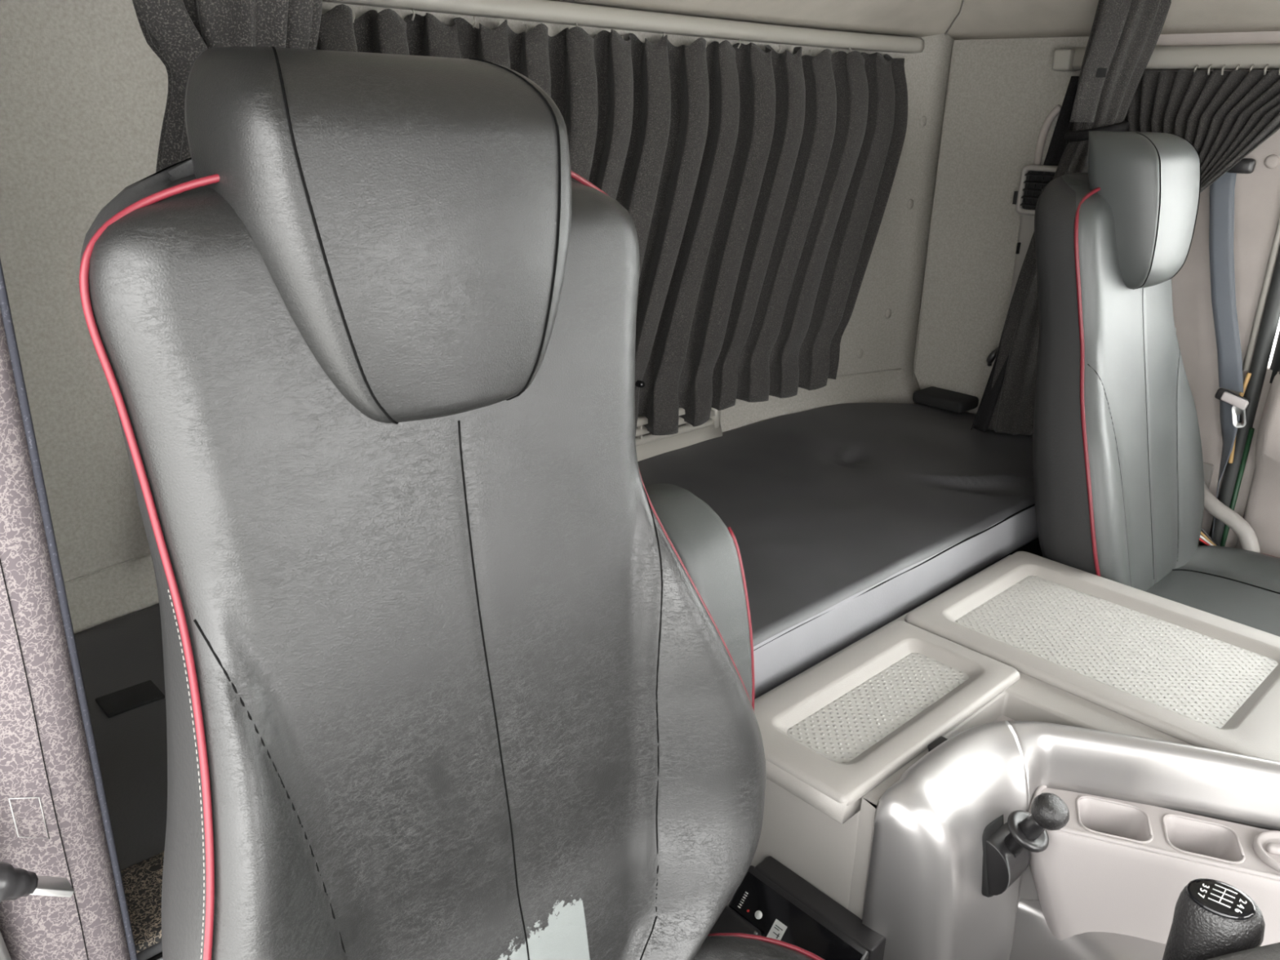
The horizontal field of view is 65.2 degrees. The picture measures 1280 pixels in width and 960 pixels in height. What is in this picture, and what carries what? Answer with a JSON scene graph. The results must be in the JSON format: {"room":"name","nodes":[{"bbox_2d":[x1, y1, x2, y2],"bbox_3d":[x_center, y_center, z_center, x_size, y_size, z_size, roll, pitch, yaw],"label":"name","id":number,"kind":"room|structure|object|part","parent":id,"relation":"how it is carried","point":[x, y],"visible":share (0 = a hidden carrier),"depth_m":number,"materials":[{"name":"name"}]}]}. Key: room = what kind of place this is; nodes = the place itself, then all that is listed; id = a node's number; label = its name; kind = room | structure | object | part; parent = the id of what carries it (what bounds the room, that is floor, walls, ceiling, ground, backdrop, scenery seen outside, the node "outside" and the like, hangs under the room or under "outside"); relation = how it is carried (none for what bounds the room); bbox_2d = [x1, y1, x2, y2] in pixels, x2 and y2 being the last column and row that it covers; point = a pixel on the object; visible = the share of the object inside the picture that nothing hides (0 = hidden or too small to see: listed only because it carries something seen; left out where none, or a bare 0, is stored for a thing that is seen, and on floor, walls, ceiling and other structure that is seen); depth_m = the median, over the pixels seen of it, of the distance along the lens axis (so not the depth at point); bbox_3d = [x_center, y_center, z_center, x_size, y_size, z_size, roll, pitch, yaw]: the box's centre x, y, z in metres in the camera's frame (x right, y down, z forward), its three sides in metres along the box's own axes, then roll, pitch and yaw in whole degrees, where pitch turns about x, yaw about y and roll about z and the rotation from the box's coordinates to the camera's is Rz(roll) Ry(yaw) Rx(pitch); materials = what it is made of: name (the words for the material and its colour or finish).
{"room":"vehicle interior","nodes":[
{"label":"vehicle interior","id":0,"kind":"room"},
{"bbox_2d":[0,0,954,634],"bbox_3d":[-0.136,-0.277,1.910,2.402,2.070,0.225,-17,28,-41],"label":"wall","id":1,"kind":"structure","parent":0,"point":[83,91],"depth_m":1.36,"materials":[{"name":"beige plastic"}]},
{"bbox_2d":[63,368,901,584],"bbox_3d":[-0.152,-0.056,2.004,2.301,0.004,0.137,-17,28,-41],"label":"trim","id":2,"kind":"structure","parent":1,"relation":"attached to","point":[148,553],"depth_m":1.48,"materials":[{"name":"grey plastic"}]},
{"bbox_2d":[315,4,907,435],"bbox_3d":[-0.042,-0.452,1.955,1.748,0.806,0.135,-17,27,-40],"label":"curtain","id":3,"kind":"object","parent":1,"relation":"hanging from","point":[754,184],"visible":0.49,"depth_m":2.13,"materials":[{"name":"black fabric"}]},
{"bbox_2d":[322,0,924,53],"bbox_3d":[-0.085,-0.833,1.782,1.976,0.037,0.115,-17,27,-40],"label":"curtain rail","id":4,"kind":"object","parent":1,"relation":"attached to","point":[535,11],"depth_m":1.90,"materials":[{"name":"grey plastic"}]},
{"bbox_2d":[635,407,722,461],"bbox_3d":[0.035,-0.102,2.219,0.390,0.125,0.060,-17,28,-41],"label":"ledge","id":5,"kind":"object","parent":1,"relation":"attached to","point":[648,445],"visible":0.36,"depth_m":2.24,"materials":[{"name":"grey plastic"}]},
{"bbox_3d":[0.037,-0.069,2.228,0.390,0.057,0.050,-17,28,-41],"label":"frame","id":6,"kind":"part","parent":5,"relation":"part of","materials":[{"name":"grey plastic"}]},
{"bbox_3d":[0.168,-0.163,2.328,0.017,0.080,0.038,-17,28,-41],"label":"frame","id":7,"kind":"part","parent":5,"relation":"part of","materials":[{"name":"grey plastic"}]},
{"bbox_2d":[857,115,926,358],"bbox_3d":[0.644,-0.615,2.569,0.150,0.606,0.011,-9,23,-26],"label":"trim","id":8,"kind":"structure","parent":1,"relation":"attached to","point":[923,120],"depth_m":2.56,"materials":[{"name":"beige plastic"}]},
{"bbox_2d":[945,0,964,35],"bbox_3d":[0.698,-1.054,1.850,0.026,0.391,1.226,3,21,4],"label":"trim","id":9,"kind":"structure","parent":1,"relation":"attached to","point":[962,2],"depth_m":2.35,"materials":[{"name":"grey plastic"}]},
{"bbox_2d":[551,0,1279,39],"bbox_3d":[0.701,-0.692,0.853,2.400,0.407,2.555,-17,28,-41],"label":"ceiling","id":10,"kind":"structure","parent":0,"point":[977,19],"depth_m":2.18,"materials":[{"name":"fabric"}]},
{"bbox_2d":[132,0,322,172],"bbox_3d":[-0.373,-0.313,0.929,0.200,1.325,0.190,-9,23,-26],"label":"curtain","id":11,"kind":"object","parent":10,"relation":"hanging from","point":[177,32],"visible":0.21,"depth_m":0.86,"materials":[{"name":"grey fabric"}]},
{"bbox_2d":[970,0,1171,435],"bbox_3d":[0.958,-0.725,2.138,0.171,1.335,0.270,-13,25,-34],"label":"curtain","id":12,"kind":"object","parent":10,"relation":"hanging from","point":[1124,35],"visible":0.62,"depth_m":2.10,"materials":[{"name":"black fabric"}]},
{"bbox_2d":[913,36,1088,414],"bbox_3d":[0.911,-0.482,2.534,0.040,2.070,0.490,-17,28,-41],"label":"wall","id":13,"kind":"structure","parent":0,"point":[1002,93],"depth_m":2.50,"materials":[{"name":"grey fabric"}]},
{"bbox_2d":[912,48,953,377],"bbox_3d":[0.758,-0.660,2.599,0.004,0.850,0.009,-17,28,-41],"label":"trim","id":14,"kind":"structure","parent":13,"relation":"attached to","point":[953,48],"depth_m":2.58,"materials":[{"name":"beige plastic"}]},
{"bbox_2d":[986,164,1057,366],"bbox_3d":[0.967,-0.300,2.448,0.071,0.892,0.231,-17,28,-41],"label":"column","id":15,"kind":"structure","parent":13,"relation":"attached to","point":[1033,178],"depth_m":2.37,"materials":[{"name":"grey plastic"}]},
{"bbox_2d":[1015,164,1057,215],"bbox_3d":[0.943,-0.672,2.330,0.023,0.114,0.124,-17,28,-41],"label":"vent","id":16,"kind":"object","parent":15,"relation":"attached to","point":[1033,178],"depth_m":2.35,"materials":[{"name":"grey plastic"}]},
{"bbox_2d":[1033,104,1061,164],"bbox_3d":[0.952,-0.804,2.332,0.020,0.136,0.051,-17,28,-41],"label":"trim","id":17,"kind":"structure","parent":13,"relation":"in","point":[1055,111],"depth_m":2.33,"materials":[{"name":"grey plastic"}]},
{"bbox_2d":[1043,75,1079,165],"bbox_3d":[0.990,-0.808,2.256,0.024,0.192,0.132,-17,28,-41],"label":"cloth","id":18,"kind":"object","parent":13,"relation":"hanging from","point":[1056,148],"visible":0.23,"depth_m":2.28,"materials":[{"name":"black fabric"}]},
{"bbox_2d":[1052,48,1076,71],"bbox_3d":[0.959,-0.943,2.248,0.055,0.044,0.040,-17,28,-41],"label":"trim","id":19,"kind":"structure","parent":13,"relation":"attached to","point":[1063,59],"depth_m":2.23,"materials":[{"name":"grey plastic"}]},
{"bbox_2d":[1071,43,1279,70],"bbox_3d":[1.692,-0.663,1.544,0.038,0.048,2.100,-17,28,-41],"label":"curtain rail","id":20,"kind":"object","parent":13,"relation":"attached to","point":[1162,57],"depth_m":2.04,"materials":[{"name":"grey plastic"}]},
{"bbox_2d":[1124,64,1279,193],"bbox_3d":[1.164,-0.474,2.150,0.044,0.776,0.522,-17,28,-41],"label":"window curtain","id":21,"kind":"object","parent":13,"relation":"hanging from","point":[1225,116],"visible":0.34,"depth_m":2.05,"materials":[{"name":"grey fabric"}]},
{"bbox_2d":[1151,31,1279,545],"bbox_3d":[1.204,-0.367,2.248,0.040,2.070,0.360,-17,28,-41],"label":"pillar","id":22,"kind":"structure","parent":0,"point":[1256,193],"depth_m":2.14,"materials":[{"name":"beige plastic"}]},
{"bbox_2d":[1203,158,1255,538],"bbox_3d":[1.249,-0.215,2.172,0.084,0.941,0.199,-10,23,-27],"label":"belt","id":23,"kind":"object","parent":22,"relation":"attached to","point":[1221,216],"visible":0.81,"depth_m":2.10,"materials":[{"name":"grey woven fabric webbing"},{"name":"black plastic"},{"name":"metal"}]},
{"bbox_3d":[1.256,0.032,2.284,0.014,0.160,0.070,-17,28,-41],"label":"anchor plate","id":24,"kind":"part","parent":23,"relation":"part of","materials":[{"name":"grey plastic"}]},
{"bbox_2d":[1228,373,1251,463],"bbox_3d":[1.287,-0.132,2.154,0.023,0.201,0.014,-6,22,-20],"label":"cord","id":25,"kind":"object","parent":22,"relation":"hanging from","point":[1248,375],"visible":0.45,"depth_m":2.13,"materials":[{"name":"brown plastic"}]},
{"bbox_2d":[1204,364,1279,557],"bbox_3d":[1.779,0.375,1.770,0.184,1.045,1.623,-17,28,-41],"label":"door","id":26,"kind":"structure","parent":22,"relation":"attached to","point":[1258,500],"depth_m":2.14,"materials":[{"name":"grey plastic"}]},
{"bbox_3d":[1.274,0.155,2.220,0.140,0.326,0.204,-17,28,-41],"label":"grab handle","id":27,"kind":"part","parent":26,"relation":"part of","materials":[{"name":"beige plastic"}]},
{"bbox_2d":[1208,247,1279,546],"bbox_3d":[1.330,-0.070,2.191,0.049,1.540,0.060,-17,28,-41],"label":"seal","id":28,"kind":"structure","parent":26,"relation":"attached to","point":[1271,315],"depth_m":2.14,"materials":[{"name":"grey rubber"}]},
{"bbox_2d":[1242,216,1279,371],"bbox_3d":[1.306,-0.516,2.040,0.011,0.600,0.011,-6,22,-20],"label":"trim","id":29,"kind":"structure","parent":22,"relation":"attached to","point":[1274,250],"depth_m":2.09,"materials":[{"name":"grey plastic"}]},
{"bbox_2d":[1264,154,1279,168],"bbox_3d":[1.282,-0.646,2.030,0.006,0.028,0.028,-17,28,-41],"label":"trim","id":30,"kind":"structure","parent":22,"relation":"attached to","point":[1275,160],"depth_m":2.03,"materials":[{"name":"beige plastic"}]},
{"bbox_3d":[0.649,1.029,1.490,2.460,0.040,2.550,-17,28,-41],"label":"floor","id":31,"kind":"structure","parent":0,"visible":0},
{"bbox_2d":[79,45,824,959],"bbox_3d":[0.021,0.462,0.792,0.631,1.481,0.745,-17,28,-41],"label":"seat","id":32,"kind":"object","parent":31,"relation":"on","point":[446,677],"visible":1,"depth_m":0.72,"materials":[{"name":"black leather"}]},
{"bbox_3d":[0.048,0.209,1.095,0.080,0.392,0.158,-17,28,-41],"label":"armrest","id":33,"kind":"part","parent":32,"relation":"part of","materials":[{"name":"black leather"}]},
{"bbox_2d":[693,935,814,959],"bbox_3d":[0.068,0.647,0.761,0.576,0.194,0.540,-17,28,-41],"label":"seat cushion","id":34,"kind":"object","parent":32,"relation":"on","point":[713,947],"depth_m":1.00,"materials":[{"name":"black leather"}]},
{"bbox_2d":[908,537,1043,612],"bbox_3d":[0.065,0.483,1.973,2.310,0.613,0.640,-17,28,-41],"label":"box","id":35,"kind":"object","parent":31,"relation":"on","point":[1033,547],"visible":0.02,"depth_m":2.16,"materials":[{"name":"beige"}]},
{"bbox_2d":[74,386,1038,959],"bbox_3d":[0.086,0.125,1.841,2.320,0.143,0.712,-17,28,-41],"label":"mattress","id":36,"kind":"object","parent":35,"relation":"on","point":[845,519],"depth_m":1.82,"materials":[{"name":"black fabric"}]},
{"bbox_3d":[-0.449,0.394,0.964,0.275,0.008,0.109,-17,28,-41],"label":"fabric panel","id":37,"kind":"part","parent":36,"relation":"part of","materials":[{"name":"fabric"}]},
{"bbox_3d":[0.804,-0.212,2.634,0.095,0.032,0.145,-17,28,-41],"label":"bunk end bracket","id":38,"kind":"part","parent":36,"relation":"part of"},
{"bbox_2d":[726,551,1279,959],"bbox_3d":[0.724,0.661,1.458,0.883,0.675,0.946,-17,28,-41],"label":"console","id":39,"kind":"object","parent":31,"relation":"on","point":[1154,719],"visible":0.9,"depth_m":1.34,"materials":[{"name":"grey plastic"}]},
{"bbox_2d":[708,856,885,959],"bbox_3d":[0.200,0.602,1.314,0.119,0.089,0.209,-17,28,-41],"label":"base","id":40,"kind":"object","parent":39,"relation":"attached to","point":[771,900],"visible":0.83,"depth_m":1.32,"materials":[{"name":"black plastic"}]},
{"bbox_2d":[737,891,748,908],"bbox_3d":[0.140,0.571,1.360,0.016,0.018,0.004,-17,28,-41],"label":"print","id":41,"kind":"object","parent":40,"relation":"attached to","point":[743,896],"depth_m":1.36,"materials":[{"name":"white paint"}]},
{"bbox_2d":[773,924,782,938],"bbox_3d":[0.176,0.601,1.314,0.019,0.021,0.012,-17,28,-41],"label":"print","id":42,"kind":"object","parent":40,"relation":"on","point":[777,929],"depth_m":1.31,"materials":[{"name":"black"}]},
{"bbox_3d":[0.192,0.601,1.304,0.060,0.064,0.193,-17,28,-41],"label":"panel","id":43,"kind":"part","parent":40,"relation":"part of","materials":[{"name":"black plastic"}]},
{"bbox_3d":[0.341,0.316,1.441,0.455,0.017,0.220,-17,28,-41],"label":"tray lid","id":44,"kind":"part","parent":39,"relation":"part of","materials":[{"name":"grey plastic"}]},
{"bbox_3d":[0.421,0.659,1.372,0.273,0.625,0.145,-17,28,-41],"label":"silver panel","id":45,"kind":"part","parent":39,"relation":"part of","materials":[{"name":"grey metal"}]},
{"bbox_2d":[982,792,1069,897],"bbox_3d":[0.479,0.464,1.281,0.066,0.174,0.115,-17,28,-41],"label":"lever","id":46,"kind":"object","parent":39,"relation":"attached to","point":[1006,846],"visible":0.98,"depth_m":1.27,"materials":[{"name":"black plastic"}]},
{"bbox_3d":[0.457,0.488,1.315,0.066,0.106,0.052,-17,28,-41],"label":"plate","id":47,"kind":"part","parent":46,"relation":"part of","materials":[{"name":"black plastic"}]},
{"bbox_3d":[0.488,0.447,1.267,0.027,0.080,0.055,-17,28,-41],"label":"stem","id":48,"kind":"part","parent":46,"relation":"part of","materials":[{"name":"black plastic"}]},
{"bbox_3d":[0.507,0.411,1.237,0.046,0.041,0.045,-17,28,-41],"label":"knob","id":49,"kind":"part","parent":46,"relation":"part of","materials":[{"name":"black plastic"}]},
{"bbox_3d":[0.734,0.810,1.286,0.564,0.419,0.155,8,22,17],"label":"silver trim","id":50,"kind":"part","parent":39,"relation":"part of","materials":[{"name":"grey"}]},
{"bbox_3d":[0.791,0.266,1.608,0.413,0.017,0.595,-17,28,-41],"label":"tray lid","id":51,"kind":"part","parent":39,"relation":"part of","materials":[{"name":"grey plastic"}]},
{"bbox_2d":[1028,785,1279,946],"bbox_3d":[0.780,0.537,1.278,0.330,0.177,0.516,-17,28,-41],"label":"tray","id":52,"kind":"object","parent":39,"relation":"on","point":[1117,873],"depth_m":1.29,"materials":[{"name":"grey plastic"}]},
{"bbox_2d":[1032,130,1279,636],"bbox_3d":[1.113,0.102,1.908,0.547,1.426,0.828,-17,28,-41],"label":"seat","id":53,"kind":"object","parent":31,"relation":"on","point":[1117,460],"visible":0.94,"depth_m":1.85,"materials":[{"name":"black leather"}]},
{"bbox_3d":[0.944,-0.184,1.985,0.514,0.798,0.329,-17,28,-41],"label":"backrest","id":54,"kind":"part","parent":53,"relation":"part of","materials":[{"name":"black leather"}]},
{"bbox_2d":[1197,528,1218,546],"bbox_3d":[1.230,0.145,2.191,0.057,0.092,0.173,-17,28,-41],"label":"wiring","id":55,"kind":"object","parent":53,"relation":"attached to","point":[1207,540],"visible":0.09,"depth_m":2.18,"materials":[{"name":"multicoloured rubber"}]},
{"bbox_2d":[1145,545,1279,636],"bbox_3d":[1.205,0.319,1.885,0.530,0.190,0.540,-17,28,-41],"label":"seat cushion","id":56,"kind":"object","parent":53,"relation":"on","point":[1238,585],"depth_m":2.01,"materials":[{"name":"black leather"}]},
{"bbox_2d":[1162,878,1265,959],"bbox_3d":[0.459,0.741,0.993,0.150,0.838,0.150,-17,28,-41],"label":"lever","id":57,"kind":"object","parent":31,"relation":"on","point":[1212,918],"visible":0.99,"depth_m":0.84,"materials":[{"name":"black plastic"}]},
{"bbox_3d":[0.492,0.354,0.847,0.040,0.009,0.052,-17,28,-41],"label":"shift plate","id":58,"kind":"part","parent":57,"relation":"part of","materials":[{"name":"black plastic"}]},
{"bbox_2d":[1205,942,1279,959],"bbox_3d":[0.506,0.627,0.872,0.296,0.658,0.065,5,21,9],"label":"trim","id":59,"kind":"structure","parent":57,"relation":"attached to","point":[1269,952],"depth_m":0.81,"materials":[{"name":"grey"}]},
{"label":"outside","id":60,"kind":"structure","parent":0,"visible":0},
{"bbox_2d":[1267,351,1273,364],"bbox_3d":[2.431,2.236,1.906,23.000,0.100,20.000,-17,28,-41],"label":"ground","id":61,"kind":"structure","parent":60,"point":[1272,353],"depth_m":11.96,"materials":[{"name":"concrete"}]},
{"bbox_3d":[-0.723,0.088,0.894,0.040,2.070,0.750,-17,28,-41],"label":"wall","id":62,"kind":"structure","parent":0,"visible":0},
{"bbox_2d":[0,862,74,959],"bbox_3d":[-0.440,0.690,0.824,0.082,0.987,0.048,-17,28,-41],"label":"lever","id":63,"kind":"object","parent":62,"relation":"attached to","point":[15,883],"visible":1,"depth_m":0.67,"materials":[{"name":"black plastic"}]},
{"bbox_2d":[0,258,137,959],"bbox_3d":[-0.459,0.328,0.773,0.104,1.420,0.066,-17,28,-41],"label":"pillar","id":64,"kind":"structure","parent":62,"relation":"attached to","point":[55,821],"depth_m":0.71,"materials":[{"name":"fabric"}]}
]}

